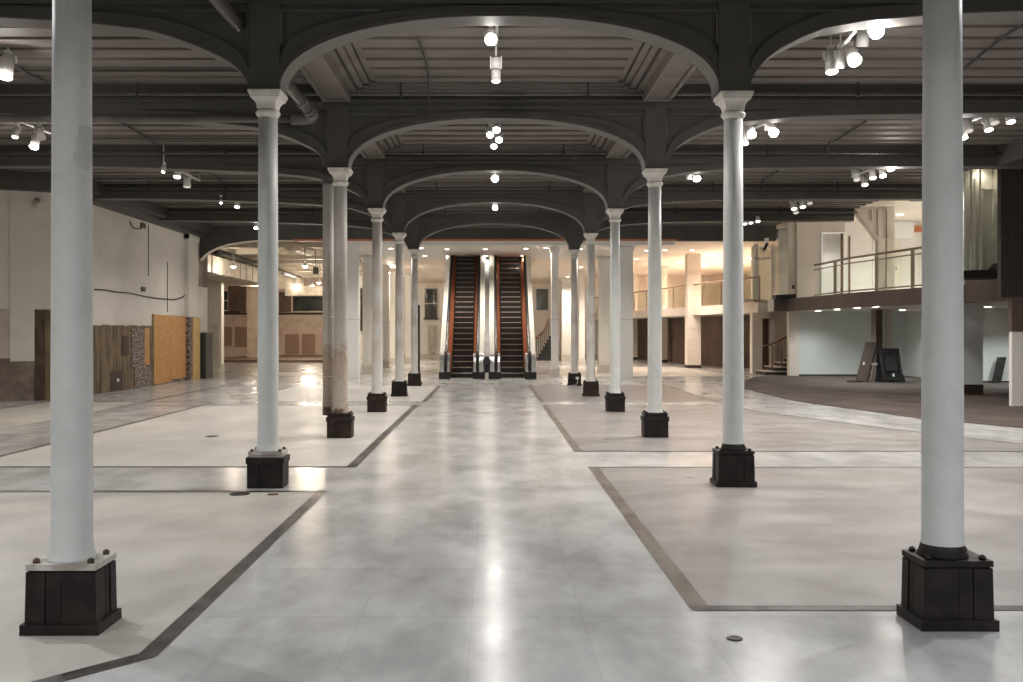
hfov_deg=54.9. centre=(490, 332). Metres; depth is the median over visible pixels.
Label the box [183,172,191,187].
track spotlight
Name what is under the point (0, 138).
conduit
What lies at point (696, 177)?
track spotlight
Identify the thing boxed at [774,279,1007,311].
trim
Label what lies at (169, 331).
plywood board
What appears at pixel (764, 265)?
wall
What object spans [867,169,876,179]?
track spotlight
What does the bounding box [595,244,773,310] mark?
railing
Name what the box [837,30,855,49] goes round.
track
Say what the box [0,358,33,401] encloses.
panel
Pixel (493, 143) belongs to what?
track spotlight
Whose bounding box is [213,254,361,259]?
ceiling beam
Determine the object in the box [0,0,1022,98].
beam
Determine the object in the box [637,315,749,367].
wall
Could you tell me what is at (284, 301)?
panel
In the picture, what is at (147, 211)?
trim
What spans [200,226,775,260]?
beam
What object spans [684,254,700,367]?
pier
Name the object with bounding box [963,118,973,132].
track spotlight
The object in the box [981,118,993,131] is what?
track spotlight
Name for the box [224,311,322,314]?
trim
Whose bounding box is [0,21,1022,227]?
ceiling
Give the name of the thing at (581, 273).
pier
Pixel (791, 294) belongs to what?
window
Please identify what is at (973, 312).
pier
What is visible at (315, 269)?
box
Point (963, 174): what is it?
trim
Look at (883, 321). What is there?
pier
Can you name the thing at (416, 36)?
hanging cable
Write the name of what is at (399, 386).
column
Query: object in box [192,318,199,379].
board
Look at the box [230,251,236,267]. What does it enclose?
ceiling lamp
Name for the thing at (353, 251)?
pier
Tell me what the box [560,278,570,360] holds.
pier
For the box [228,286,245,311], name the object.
panel
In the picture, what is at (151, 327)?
board
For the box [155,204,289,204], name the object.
conduit
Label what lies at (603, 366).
pier
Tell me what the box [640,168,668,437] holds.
column
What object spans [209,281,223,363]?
pier
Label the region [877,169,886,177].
track spotlight
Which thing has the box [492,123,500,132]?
track spotlight
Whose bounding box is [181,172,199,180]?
track
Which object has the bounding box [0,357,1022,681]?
floor
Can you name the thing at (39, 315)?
panel
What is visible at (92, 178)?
conduit
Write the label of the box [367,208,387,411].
column
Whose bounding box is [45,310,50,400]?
board
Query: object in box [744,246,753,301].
window
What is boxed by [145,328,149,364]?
board
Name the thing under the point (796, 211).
track spotlight
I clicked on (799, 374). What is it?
baseboard
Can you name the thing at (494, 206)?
track spotlight
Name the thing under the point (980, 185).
curtain
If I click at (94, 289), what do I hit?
cable
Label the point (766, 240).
security camera
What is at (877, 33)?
track spotlight
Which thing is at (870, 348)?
screen
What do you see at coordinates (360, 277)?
wall partition
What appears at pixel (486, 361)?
post
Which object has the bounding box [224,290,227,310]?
window
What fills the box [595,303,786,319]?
floor
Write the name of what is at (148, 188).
pipe
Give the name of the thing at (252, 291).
pier
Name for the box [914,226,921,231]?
air vent
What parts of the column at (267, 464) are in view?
plate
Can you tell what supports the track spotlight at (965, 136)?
attached to the track
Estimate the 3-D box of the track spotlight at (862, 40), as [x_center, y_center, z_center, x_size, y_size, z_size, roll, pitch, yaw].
[4.196,-3.481,11.110,0.157,0.528,0.189,0,0,0]
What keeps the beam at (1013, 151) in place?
attached to the ceiling at (534, 59)
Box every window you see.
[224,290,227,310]
[292,296,322,311]
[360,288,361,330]
[423,288,438,319]
[535,288,548,310]
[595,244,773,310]
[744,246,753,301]
[772,222,795,298]
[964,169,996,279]
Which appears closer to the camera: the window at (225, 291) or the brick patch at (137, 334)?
the brick patch at (137, 334)
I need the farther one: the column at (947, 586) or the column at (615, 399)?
the column at (615, 399)
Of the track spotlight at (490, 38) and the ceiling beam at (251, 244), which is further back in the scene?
the ceiling beam at (251, 244)
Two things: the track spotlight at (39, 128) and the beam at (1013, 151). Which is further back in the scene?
the beam at (1013, 151)
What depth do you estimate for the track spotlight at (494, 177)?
21.37 m
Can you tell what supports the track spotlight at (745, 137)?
attached to the track
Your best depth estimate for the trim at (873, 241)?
34.65 m
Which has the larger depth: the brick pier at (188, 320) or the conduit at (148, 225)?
the brick pier at (188, 320)
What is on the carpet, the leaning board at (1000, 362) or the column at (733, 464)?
the leaning board at (1000, 362)
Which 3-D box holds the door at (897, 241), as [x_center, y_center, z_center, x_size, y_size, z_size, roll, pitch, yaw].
[14.320,-2.335,34.665,0.247,2.270,0.070,0,0,0]
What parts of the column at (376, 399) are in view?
plate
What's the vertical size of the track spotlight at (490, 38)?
0.468 m
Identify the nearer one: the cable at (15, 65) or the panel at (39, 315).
the cable at (15, 65)
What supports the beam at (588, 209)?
attached to the ceiling at (534, 59)
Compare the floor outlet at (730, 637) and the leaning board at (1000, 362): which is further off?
the leaning board at (1000, 362)
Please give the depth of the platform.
53.63 m
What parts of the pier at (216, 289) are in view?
panel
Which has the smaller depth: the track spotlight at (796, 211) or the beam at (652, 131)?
the beam at (652, 131)
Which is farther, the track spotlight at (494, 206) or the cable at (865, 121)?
the track spotlight at (494, 206)
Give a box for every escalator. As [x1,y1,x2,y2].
[439,255,484,378]
[489,255,536,378]
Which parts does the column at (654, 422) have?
plate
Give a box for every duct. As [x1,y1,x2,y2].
[208,254,257,285]
[213,249,300,277]
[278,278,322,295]
[284,242,313,255]
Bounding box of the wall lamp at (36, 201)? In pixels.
[32,198,39,207]
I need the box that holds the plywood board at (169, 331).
[152,314,185,383]
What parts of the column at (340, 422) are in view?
plate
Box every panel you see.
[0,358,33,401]
[34,309,44,400]
[224,327,231,345]
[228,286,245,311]
[235,327,246,346]
[279,292,290,311]
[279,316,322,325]
[285,334,298,353]
[302,334,314,353]
[428,325,434,352]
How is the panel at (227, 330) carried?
attached to the wall at (233, 321)
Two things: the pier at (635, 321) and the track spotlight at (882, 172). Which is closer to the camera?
the track spotlight at (882, 172)
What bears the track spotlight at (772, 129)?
hanging from the track
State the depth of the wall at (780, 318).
38.85 m
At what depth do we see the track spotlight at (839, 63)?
12.00 m
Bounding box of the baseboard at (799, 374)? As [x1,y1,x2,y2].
[799,374,1008,381]
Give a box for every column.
[19,0,121,635]
[246,89,289,487]
[326,167,354,437]
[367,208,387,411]
[391,233,407,396]
[407,249,421,385]
[567,249,581,385]
[582,233,599,395]
[604,209,625,411]
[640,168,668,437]
[710,91,756,486]
[854,206,894,290]
[896,0,999,631]
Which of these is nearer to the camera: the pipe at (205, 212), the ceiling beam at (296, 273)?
the pipe at (205, 212)
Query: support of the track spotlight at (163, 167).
hanging from the ceiling at (534, 59)
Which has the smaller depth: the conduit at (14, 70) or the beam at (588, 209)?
the conduit at (14, 70)
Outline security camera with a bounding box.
[763,238,768,250]
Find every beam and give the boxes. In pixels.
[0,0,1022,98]
[0,84,1022,171]
[0,145,1022,209]
[94,184,921,233]
[160,208,854,249]
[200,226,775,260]
[211,248,322,253]
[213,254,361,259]
[223,242,322,247]
[234,260,361,263]
[247,264,361,267]
[278,268,361,271]
[278,272,361,274]
[278,275,322,277]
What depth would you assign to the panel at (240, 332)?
63.95 m
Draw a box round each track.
[20,122,50,133]
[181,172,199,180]
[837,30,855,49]
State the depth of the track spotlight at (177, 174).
21.06 m
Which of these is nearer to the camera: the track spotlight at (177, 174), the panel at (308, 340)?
the track spotlight at (177, 174)
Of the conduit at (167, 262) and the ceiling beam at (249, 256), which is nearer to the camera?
the conduit at (167, 262)
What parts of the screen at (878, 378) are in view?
panel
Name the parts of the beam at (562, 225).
spandrel panel, post, spandrel panel, arch moulding, spandrel panel, post, spandrel panel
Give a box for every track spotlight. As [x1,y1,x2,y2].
[0,47,16,80]
[11,122,20,138]
[29,125,39,149]
[34,123,45,140]
[161,145,165,172]
[173,171,180,178]
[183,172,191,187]
[484,26,497,45]
[486,123,493,137]
[490,135,497,148]
[491,173,498,181]
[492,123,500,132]
[492,204,497,209]
[495,128,502,142]
[693,174,700,181]
[743,125,748,145]
[744,125,755,138]
[765,123,778,136]
[789,201,796,209]
[793,202,798,213]
[798,201,805,207]
[823,34,838,74]
[834,33,845,68]
[841,31,861,66]
[851,169,860,181]
[856,29,868,46]
[860,169,867,186]
[866,28,884,38]
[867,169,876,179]
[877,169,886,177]
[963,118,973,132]
[963,126,967,139]
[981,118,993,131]
[989,118,999,124]
[1005,118,1015,123]
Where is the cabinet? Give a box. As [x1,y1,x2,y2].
[200,333,212,378]
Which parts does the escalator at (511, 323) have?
balustrade, handrail, skirt panel, floor plate, skirt panel, handrail, balustrade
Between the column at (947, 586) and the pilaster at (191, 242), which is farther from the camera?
the pilaster at (191, 242)
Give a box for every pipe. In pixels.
[0,82,1022,96]
[0,114,290,122]
[0,144,1003,154]
[100,181,921,190]
[165,206,857,213]
[209,0,318,124]
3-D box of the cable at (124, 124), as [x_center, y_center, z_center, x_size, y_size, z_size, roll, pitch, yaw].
[-6.365,-3.447,18.386,0.438,0.553,2.146,0,0,0]
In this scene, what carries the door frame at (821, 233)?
in the wall at (807, 234)
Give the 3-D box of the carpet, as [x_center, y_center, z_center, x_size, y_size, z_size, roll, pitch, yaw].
[12.400,1.593,24.050,10.600,0.013,24.100,0,0,0]
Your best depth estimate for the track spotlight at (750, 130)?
16.62 m
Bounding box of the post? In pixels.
[483,356,490,378]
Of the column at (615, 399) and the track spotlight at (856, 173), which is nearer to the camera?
the column at (615, 399)
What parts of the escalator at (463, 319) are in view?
balustrade, handrail, skirt panel, floor plate, skirt panel, handrail, balustrade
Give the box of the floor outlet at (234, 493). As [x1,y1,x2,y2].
[229,492,249,495]
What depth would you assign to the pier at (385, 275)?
44.87 m
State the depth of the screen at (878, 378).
31.64 m
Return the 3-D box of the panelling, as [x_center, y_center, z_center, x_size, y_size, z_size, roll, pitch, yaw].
[-10.259,0.696,27.367,0.041,1.809,4.482,0,0,0]
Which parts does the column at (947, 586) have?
plate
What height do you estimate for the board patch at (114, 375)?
0.530 m
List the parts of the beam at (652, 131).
spandrel panel, post, spandrel panel, arch moulding, spandrel panel, post, spandrel panel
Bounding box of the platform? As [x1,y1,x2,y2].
[224,355,322,362]
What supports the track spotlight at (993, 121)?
hanging from the ceiling at (534, 59)
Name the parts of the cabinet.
door, door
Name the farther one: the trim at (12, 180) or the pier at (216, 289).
the pier at (216, 289)
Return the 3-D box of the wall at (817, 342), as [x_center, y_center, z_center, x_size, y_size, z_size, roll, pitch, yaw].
[14.386,0.410,33.900,6.829,2.380,5.200,0,0,0]
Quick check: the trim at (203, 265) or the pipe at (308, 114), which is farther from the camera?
the trim at (203, 265)
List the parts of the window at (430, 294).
sill, pane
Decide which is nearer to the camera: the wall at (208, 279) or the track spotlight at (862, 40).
the track spotlight at (862, 40)
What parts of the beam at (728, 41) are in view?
spandrel panel, post, spandrel panel, arch moulding, spandrel panel, post, spandrel panel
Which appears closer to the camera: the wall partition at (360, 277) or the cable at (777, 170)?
the cable at (777, 170)
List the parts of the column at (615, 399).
plate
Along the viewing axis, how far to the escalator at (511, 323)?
36.62 m
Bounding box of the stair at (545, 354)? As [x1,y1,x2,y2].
[535,319,550,360]
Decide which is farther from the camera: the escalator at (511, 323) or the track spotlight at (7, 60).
the escalator at (511, 323)
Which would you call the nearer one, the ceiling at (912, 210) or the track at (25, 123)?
the track at (25, 123)
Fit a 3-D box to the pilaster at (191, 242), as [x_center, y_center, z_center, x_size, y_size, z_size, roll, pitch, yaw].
[-10.180,-1.910,33.535,0.200,2.780,1.103,0,0,0]
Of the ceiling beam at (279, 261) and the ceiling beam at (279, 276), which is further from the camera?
the ceiling beam at (279, 276)
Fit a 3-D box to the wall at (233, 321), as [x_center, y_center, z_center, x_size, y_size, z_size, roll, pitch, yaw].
[-13.385,-2.339,64.150,8.707,7.862,0.300,0,0,0]
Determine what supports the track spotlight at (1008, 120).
attached to the track
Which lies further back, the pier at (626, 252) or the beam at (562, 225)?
the pier at (626, 252)
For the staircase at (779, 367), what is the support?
on the floor at (464, 530)
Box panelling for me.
[93,325,149,394]
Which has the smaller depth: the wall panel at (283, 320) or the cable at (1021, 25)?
the cable at (1021, 25)
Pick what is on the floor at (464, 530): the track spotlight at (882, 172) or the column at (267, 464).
the column at (267, 464)
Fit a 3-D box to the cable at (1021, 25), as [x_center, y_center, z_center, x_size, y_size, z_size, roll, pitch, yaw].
[6.499,-3.700,12.817,0.067,0.028,1.942,0,0,7]
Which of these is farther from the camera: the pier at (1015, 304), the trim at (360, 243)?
the trim at (360, 243)
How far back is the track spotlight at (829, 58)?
12.24 m
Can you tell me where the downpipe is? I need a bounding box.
[321,158,333,414]
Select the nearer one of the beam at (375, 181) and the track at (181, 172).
the beam at (375, 181)
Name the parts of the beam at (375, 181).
spandrel panel, post, spandrel panel, arch moulding, spandrel panel, post, spandrel panel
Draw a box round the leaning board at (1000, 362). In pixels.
[992,357,1006,382]
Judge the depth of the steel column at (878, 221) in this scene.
29.80 m
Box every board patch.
[110,370,122,390]
[122,336,128,355]
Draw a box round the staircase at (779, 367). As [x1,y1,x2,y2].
[755,336,786,374]
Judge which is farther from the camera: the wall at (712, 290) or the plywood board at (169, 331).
the wall at (712, 290)
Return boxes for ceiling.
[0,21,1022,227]
[360,246,636,282]
[595,238,777,274]
[776,172,963,226]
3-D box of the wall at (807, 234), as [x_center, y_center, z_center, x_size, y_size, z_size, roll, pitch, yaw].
[14.390,-2.565,34.800,7.220,2.770,0.200,0,0,0]
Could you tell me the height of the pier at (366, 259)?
4.660 m
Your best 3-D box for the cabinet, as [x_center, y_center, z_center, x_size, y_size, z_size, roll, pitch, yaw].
[-10.030,0.800,34.669,0.220,1.600,0.862,0,0,0]
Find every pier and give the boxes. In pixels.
[185,318,191,379]
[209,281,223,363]
[247,286,257,356]
[347,245,361,377]
[361,255,371,372]
[382,265,390,367]
[390,272,394,363]
[404,274,410,362]
[550,247,559,376]
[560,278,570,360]
[578,270,585,364]
[596,256,609,372]
[620,246,634,377]
[633,273,637,359]
[661,266,667,361]
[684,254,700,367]
[871,309,896,380]
[964,303,983,394]
[1008,297,1022,405]
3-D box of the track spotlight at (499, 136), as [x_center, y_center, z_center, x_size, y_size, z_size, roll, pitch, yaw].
[0.138,-3.515,17.111,0.143,0.460,0.231,0,0,0]
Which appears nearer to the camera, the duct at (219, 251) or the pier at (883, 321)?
the pier at (883, 321)
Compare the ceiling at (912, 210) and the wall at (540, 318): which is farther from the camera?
the wall at (540, 318)
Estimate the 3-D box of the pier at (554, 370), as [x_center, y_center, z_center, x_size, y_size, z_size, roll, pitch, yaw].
[2.301,-0.730,35.537,0.352,4.660,0.342,0,0,0]
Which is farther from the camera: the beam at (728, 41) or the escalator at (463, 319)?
the escalator at (463, 319)
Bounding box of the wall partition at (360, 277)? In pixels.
[360,277,361,358]
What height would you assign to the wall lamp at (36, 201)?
0.244 m
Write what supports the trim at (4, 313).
attached to the wall at (42, 214)
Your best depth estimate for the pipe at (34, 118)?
14.65 m
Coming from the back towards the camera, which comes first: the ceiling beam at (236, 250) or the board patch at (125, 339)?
the ceiling beam at (236, 250)
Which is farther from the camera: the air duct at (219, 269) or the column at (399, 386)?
the air duct at (219, 269)
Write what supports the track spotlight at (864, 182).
attached to the track
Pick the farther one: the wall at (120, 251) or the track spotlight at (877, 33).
the wall at (120, 251)
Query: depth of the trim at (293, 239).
34.31 m
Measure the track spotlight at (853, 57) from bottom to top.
0.563 m
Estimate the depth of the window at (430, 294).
60.92 m
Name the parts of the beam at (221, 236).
arch moulding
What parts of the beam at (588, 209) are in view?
spandrel panel, post, spandrel panel, arch moulding, spandrel panel, post, spandrel panel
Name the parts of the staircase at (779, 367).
handrail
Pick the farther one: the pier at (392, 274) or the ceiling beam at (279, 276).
the ceiling beam at (279, 276)
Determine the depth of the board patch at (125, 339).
27.57 m
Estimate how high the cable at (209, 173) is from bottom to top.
0.563 m
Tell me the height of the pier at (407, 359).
4.660 m
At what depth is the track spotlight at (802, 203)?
26.11 m
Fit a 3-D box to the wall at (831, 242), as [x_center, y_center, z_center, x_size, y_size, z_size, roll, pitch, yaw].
[13.000,-2.525,36.300,4.000,2.850,2.800,0,0,0]
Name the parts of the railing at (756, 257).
rail, gallery railing, post, post, rail, post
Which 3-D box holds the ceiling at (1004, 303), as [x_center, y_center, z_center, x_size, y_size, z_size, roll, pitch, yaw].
[14.000,-0.975,28.750,7.600,0.410,15.100,0,0,0]
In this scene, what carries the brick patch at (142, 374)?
attached to the wall at (120, 251)
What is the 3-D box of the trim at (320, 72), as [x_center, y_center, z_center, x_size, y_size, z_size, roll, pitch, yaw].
[-2.338,-3.660,13.800,0.420,0.320,41.060,0,0,0]
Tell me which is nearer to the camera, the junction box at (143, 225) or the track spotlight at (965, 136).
the track spotlight at (965, 136)
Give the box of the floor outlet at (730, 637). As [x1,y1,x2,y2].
[726,635,742,640]
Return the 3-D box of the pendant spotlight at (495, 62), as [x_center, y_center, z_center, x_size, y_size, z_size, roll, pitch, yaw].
[0.061,-3.397,12.100,0.146,0.667,0.124,0,0,0]
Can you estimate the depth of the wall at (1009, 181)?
21.20 m
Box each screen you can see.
[847,342,877,382]
[871,351,882,381]
[878,348,905,382]
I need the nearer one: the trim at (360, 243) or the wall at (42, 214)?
the wall at (42, 214)
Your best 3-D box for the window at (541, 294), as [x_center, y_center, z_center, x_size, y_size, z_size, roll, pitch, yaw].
[3.171,-2.042,60.960,0.835,1.423,0.080,0,0,0]
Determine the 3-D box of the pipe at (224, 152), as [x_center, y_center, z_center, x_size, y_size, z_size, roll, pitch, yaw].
[-0.450,-3.645,19.613,22.700,0.230,0.060,0,0,0]
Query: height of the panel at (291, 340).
1.298 m
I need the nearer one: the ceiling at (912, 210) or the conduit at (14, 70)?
the conduit at (14, 70)
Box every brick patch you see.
[131,328,144,366]
[134,365,150,387]
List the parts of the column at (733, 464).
plate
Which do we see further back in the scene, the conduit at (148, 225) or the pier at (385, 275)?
the pier at (385, 275)
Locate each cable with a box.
[0,54,51,90]
[94,289,184,299]
[121,123,162,164]
[209,173,225,199]
[416,36,430,116]
[759,170,778,197]
[825,120,866,161]
[964,24,1022,68]
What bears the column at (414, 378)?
on the floor at (464, 530)
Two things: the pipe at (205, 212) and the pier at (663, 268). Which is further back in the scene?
the pier at (663, 268)
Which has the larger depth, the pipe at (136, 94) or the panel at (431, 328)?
the panel at (431, 328)
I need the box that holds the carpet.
[744,376,1022,427]
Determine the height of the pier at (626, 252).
4.660 m
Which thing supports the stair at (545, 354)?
on the floor at (464, 530)
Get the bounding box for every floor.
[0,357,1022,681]
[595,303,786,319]
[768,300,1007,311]
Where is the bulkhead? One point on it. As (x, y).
(903, 229)
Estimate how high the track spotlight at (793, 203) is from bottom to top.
0.447 m
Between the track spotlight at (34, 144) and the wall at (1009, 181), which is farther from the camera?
the wall at (1009, 181)
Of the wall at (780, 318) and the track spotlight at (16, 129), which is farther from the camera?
the wall at (780, 318)
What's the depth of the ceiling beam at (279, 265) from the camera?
52.10 m
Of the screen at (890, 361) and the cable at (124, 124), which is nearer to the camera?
the cable at (124, 124)
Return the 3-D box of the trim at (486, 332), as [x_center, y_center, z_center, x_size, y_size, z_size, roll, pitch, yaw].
[-0.145,-1.150,37.550,0.190,5.500,6.700,0,0,0]
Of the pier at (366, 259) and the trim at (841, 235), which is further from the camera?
the pier at (366, 259)
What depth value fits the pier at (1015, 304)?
21.20 m
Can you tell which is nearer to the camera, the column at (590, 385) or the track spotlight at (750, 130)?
the track spotlight at (750, 130)
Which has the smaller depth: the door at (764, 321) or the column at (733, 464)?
the column at (733, 464)
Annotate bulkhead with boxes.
[895,221,913,238]
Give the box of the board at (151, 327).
[150,326,153,385]
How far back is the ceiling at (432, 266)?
39.66 m
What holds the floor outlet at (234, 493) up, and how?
on the floor at (464, 530)
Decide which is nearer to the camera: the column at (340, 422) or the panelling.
the column at (340, 422)
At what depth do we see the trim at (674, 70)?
14.05 m
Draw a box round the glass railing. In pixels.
[814,246,964,295]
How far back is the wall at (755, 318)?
38.60 m
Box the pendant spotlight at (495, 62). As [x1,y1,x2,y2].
[490,42,501,82]
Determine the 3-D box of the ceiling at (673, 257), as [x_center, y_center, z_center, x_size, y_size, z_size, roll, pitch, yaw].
[10.600,-3.600,50.330,10.800,0.100,31.340,0,0,0]
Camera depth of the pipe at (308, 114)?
12.93 m
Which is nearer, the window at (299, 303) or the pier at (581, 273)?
the pier at (581, 273)
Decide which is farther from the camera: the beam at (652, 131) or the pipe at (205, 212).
the pipe at (205, 212)
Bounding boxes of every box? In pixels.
[140,222,145,228]
[313,248,318,273]
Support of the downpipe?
attached to the column at (340, 422)
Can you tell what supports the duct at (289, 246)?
attached to the ceiling beam at (251, 244)
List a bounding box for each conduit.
[0,138,283,138]
[14,70,300,71]
[92,178,303,178]
[148,225,148,275]
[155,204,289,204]
[167,262,167,311]
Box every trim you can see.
[0,169,50,192]
[0,309,8,357]
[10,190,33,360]
[92,179,211,237]
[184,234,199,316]
[186,241,207,332]
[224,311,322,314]
[293,239,677,240]
[300,52,405,192]
[347,241,674,245]
[484,257,489,378]
[583,51,696,192]
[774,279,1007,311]
[840,233,849,293]
[872,238,874,290]
[963,174,963,260]
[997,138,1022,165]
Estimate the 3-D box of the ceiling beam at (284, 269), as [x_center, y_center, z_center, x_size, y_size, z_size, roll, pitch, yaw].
[-12.650,-3.620,55.375,18.700,0.400,0.350,0,0,0]
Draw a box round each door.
[762,319,767,369]
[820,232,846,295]
[895,239,900,288]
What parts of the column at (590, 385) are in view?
plate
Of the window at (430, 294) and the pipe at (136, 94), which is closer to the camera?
the pipe at (136, 94)
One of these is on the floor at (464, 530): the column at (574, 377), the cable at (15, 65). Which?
the column at (574, 377)
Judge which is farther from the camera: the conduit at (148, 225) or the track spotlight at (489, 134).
the conduit at (148, 225)
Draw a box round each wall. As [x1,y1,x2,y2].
[0,190,50,361]
[93,205,183,384]
[207,279,208,332]
[224,278,322,356]
[360,275,597,357]
[637,273,750,310]
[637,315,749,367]
[750,312,774,372]
[751,247,777,299]
[775,313,786,360]
[778,227,839,294]
[787,308,1008,380]
[795,222,964,297]
[997,169,1022,297]
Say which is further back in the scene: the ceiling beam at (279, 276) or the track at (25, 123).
the ceiling beam at (279, 276)
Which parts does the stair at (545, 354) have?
handrail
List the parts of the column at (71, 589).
plate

